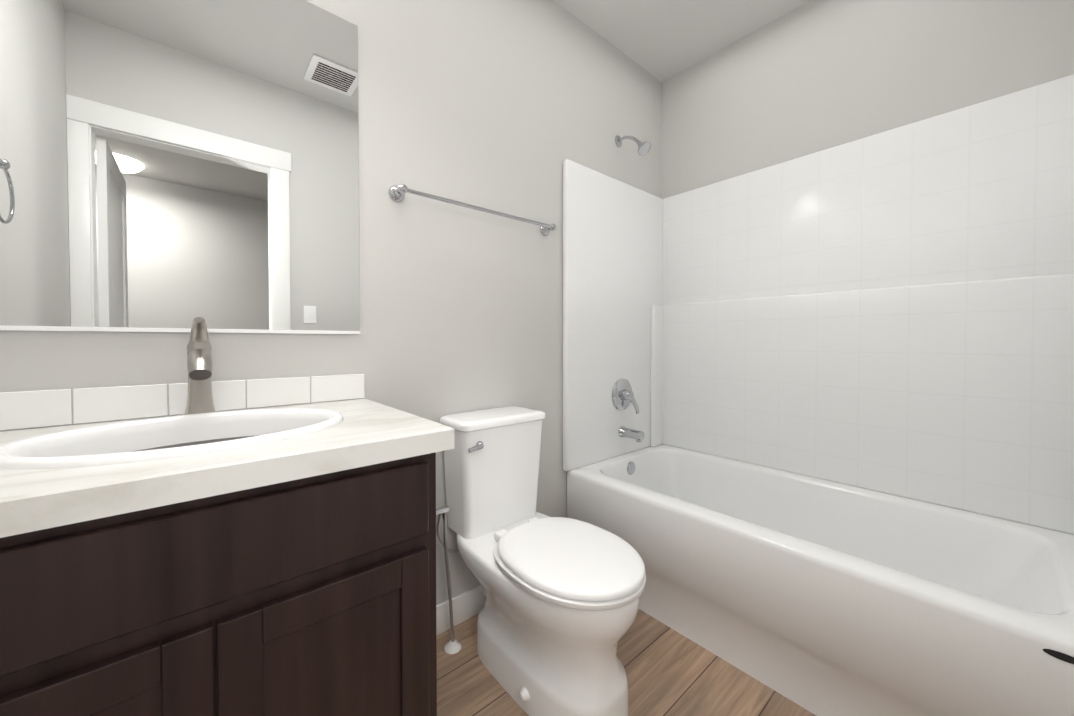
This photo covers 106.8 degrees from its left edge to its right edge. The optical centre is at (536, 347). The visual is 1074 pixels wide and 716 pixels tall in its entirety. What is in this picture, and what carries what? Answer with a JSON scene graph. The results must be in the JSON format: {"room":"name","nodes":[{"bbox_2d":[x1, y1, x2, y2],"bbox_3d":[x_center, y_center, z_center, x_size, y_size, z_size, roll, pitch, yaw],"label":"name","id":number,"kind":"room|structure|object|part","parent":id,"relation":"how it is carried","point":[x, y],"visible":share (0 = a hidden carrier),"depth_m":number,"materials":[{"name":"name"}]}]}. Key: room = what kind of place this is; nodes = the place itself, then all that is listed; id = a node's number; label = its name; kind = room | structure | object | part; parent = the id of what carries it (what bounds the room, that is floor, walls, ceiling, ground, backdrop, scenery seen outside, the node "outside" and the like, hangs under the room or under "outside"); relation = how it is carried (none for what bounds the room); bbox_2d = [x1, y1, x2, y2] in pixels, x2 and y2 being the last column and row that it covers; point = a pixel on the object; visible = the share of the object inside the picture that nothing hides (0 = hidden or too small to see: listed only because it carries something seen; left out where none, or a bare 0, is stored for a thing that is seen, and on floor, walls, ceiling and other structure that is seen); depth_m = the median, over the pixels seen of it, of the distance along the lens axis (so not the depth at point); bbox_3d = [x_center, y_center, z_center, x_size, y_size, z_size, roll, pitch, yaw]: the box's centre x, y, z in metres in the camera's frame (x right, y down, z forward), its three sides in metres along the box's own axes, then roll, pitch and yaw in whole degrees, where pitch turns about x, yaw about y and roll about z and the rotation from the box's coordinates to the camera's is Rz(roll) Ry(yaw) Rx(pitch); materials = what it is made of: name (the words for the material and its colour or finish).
{"room":"bathroom","nodes":[
{"label":"bathroom","id":0,"kind":"room"},
{"bbox_2d":[0,0,661,604],"bbox_3d":[-0.269,-0.269,1.655,2.866,2.713,0.111,-1,1,-41],"label":"wall","id":1,"kind":"structure","parent":0,"point":[173,165],"depth_m":1.22,"materials":[{"name":"grey paint"}]},
{"bbox_2d":[436,585,485,635],"bbox_3d":[-0.224,1.033,1.648,0.907,0.110,0.012,-1,1,-41],"label":"baseboard","id":2,"kind":"structure","parent":1,"relation":"attached to","point":[468,604],"depth_m":1.58,"materials":[{"name":"white paint"}]},
{"bbox_2d":[388,184,556,235],"bbox_3d":[-0.205,-0.541,1.596,0.751,0.056,0.074,-1,1,-41],"label":"towel bar","id":3,"kind":"object","parent":1,"relation":"attached to","point":[396,193],"visible":1,"depth_m":1.49,"materials":[{"name":"silver metal"}]},
{"bbox_2d":[615,135,650,155],"bbox_3d":[0.513,-1.085,2.121,0.076,0.159,0.200,-1,1,-41],"label":"shower head","id":4,"kind":"object","parent":1,"relation":"attached to","point":[644,148],"visible":1,"depth_m":2.09},
{"bbox_2d":[436,609,815,715],"bbox_3d":[0.277,1.123,1.042,2.866,0.050,1.788,-1,1,-41],"label":"floor","id":5,"kind":"structure","parent":0,"point":[669,671],"depth_m":1.30,"materials":[{"name":"brown wood"}]},
{"bbox_2d":[0,317,454,715],"bbox_3d":[-0.716,0.516,0.829,0.890,1.172,0.599,-1,1,-41],"label":"bathroom vanity","id":6,"kind":"object","parent":5,"relation":"on","point":[200,554],"visible":1,"depth_m":0.68,"materials":[{"name":"brown wood"}]},
{"bbox_3d":[-0.691,0.718,0.486,0.466,0.553,0.018,-1,1,-41],"label":"door","id":7,"kind":"part","parent":6,"relation":"part of","materials":[{"name":"brown wood"}]},
{"bbox_3d":[-0.553,0.328,0.597,0.828,0.154,0.018,-1,1,-41],"label":"drawer","id":8,"kind":"part","parent":6,"relation":"part of","materials":[{"name":"brown wood"}]},
{"bbox_2d":[0,398,454,537],"bbox_3d":[-0.716,0.202,0.823,0.890,0.047,0.598,-1,1,-41],"label":"countertop","id":9,"kind":"structure","parent":6,"relation":"on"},
{"bbox_2d":[0,408,342,468],"bbox_3d":[-0.701,0.248,0.832,0.544,0.170,0.400,-1,1,-41],"label":"sink","id":10,"kind":"object","parent":9,"relation":"in","point":[201,432],"depth_m":0.83,"materials":[{"name":"white ceramic"}]},
{"bbox_2d":[184,317,215,414],"bbox_3d":[-0.819,0.052,0.970,0.068,0.249,0.167,-1,1,-41],"label":"faucet","id":11,"kind":"object","parent":9,"relation":"on","point":[199,348],"depth_m":0.99,"materials":[{"name":"silver metal"}]},
{"bbox_3d":[-0.375,0.713,0.757,0.358,0.553,0.018,-1,1,-41],"label":"door","id":12,"kind":"part","parent":6,"relation":"part of","materials":[{"name":"brown wood"}]},
{"bbox_2d":[436,406,645,715],"bbox_3d":[-0.015,0.677,1.324,0.472,0.833,0.756,-1,1,-41],"label":"toilet","id":13,"kind":"object","parent":5,"relation":"on","point":[557,615],"visible":0.94,"depth_m":1.24,"materials":[{"name":"white ceramic"}]},
{"bbox_3d":[-0.210,0.344,1.383,0.071,0.030,0.027,-1,1,-41],"label":"flush lever","id":14,"kind":"part","parent":13,"relation":"part of","materials":[{"name":"silver metal"}]},
{"bbox_3d":[-0.166,0.273,1.554,0.388,0.032,0.200,-1,1,-41],"label":"tank lid","id":15,"kind":"part","parent":13,"relation":"part of","materials":[{"name":"white ceramic"}]},
{"bbox_3d":[-0.167,0.482,1.559,0.372,0.385,0.184,-1,1,-41],"label":"tank","id":16,"kind":"part","parent":13,"relation":"part of","materials":[{"name":"white ceramic"}]},
{"bbox_3d":[0.091,0.650,1.261,0.384,0.048,0.520,-1,1,-41],"label":"lid","id":17,"kind":"part","parent":13,"relation":"part of","materials":[{"name":"white plastic"}]},
{"bbox_3d":[0.101,0.665,1.250,0.392,0.019,0.494,-1,1,-41],"label":"seat","id":18,"kind":"part","parent":13,"relation":"part of","materials":[{"name":"white plastic"}]},
{"bbox_2d":[563,74,1073,715],"bbox_3d":[0.962,0.096,1.613,0.857,1.985,1.584,-1,1,-41],"label":"bathtub","id":19,"kind":"object","parent":5,"relation":"on","point":[817,432],"visible":1,"depth_m":1.56,"materials":[{"name":"white plastic"}]},
{"bbox_3d":[0.490,0.266,2.162,0.176,0.193,0.075,-1,1,-41],"label":"valve trim","id":20,"kind":"part","parent":19,"relation":"part of","materials":[{"name":"silver metal"}]},
{"bbox_3d":[0.511,0.466,2.148,0.068,0.066,0.130,-1,1,-41],"label":"spout","id":21,"kind":"part","parent":19,"relation":"part of","materials":[{"name":"silver metal"}]},
{"bbox_2d":[554,0,809,81],"bbox_3d":[0.277,-1.639,0.996,2.866,0.050,1.788,-1,1,-41],"label":"ceiling","id":22,"kind":"structure","parent":0,"point":[661,40],"depth_m":2.02,"materials":[{"name":"white paint"}]},
{"bbox_2d":[661,0,1073,198],"bbox_3d":[1.359,-0.273,1.882,0.100,2.713,1.688,-1,1,-41],"label":"wall","id":23,"kind":"structure","parent":0,"point":[810,77],"depth_m":1.78,"materials":[{"name":"grey paint"}]}
]}

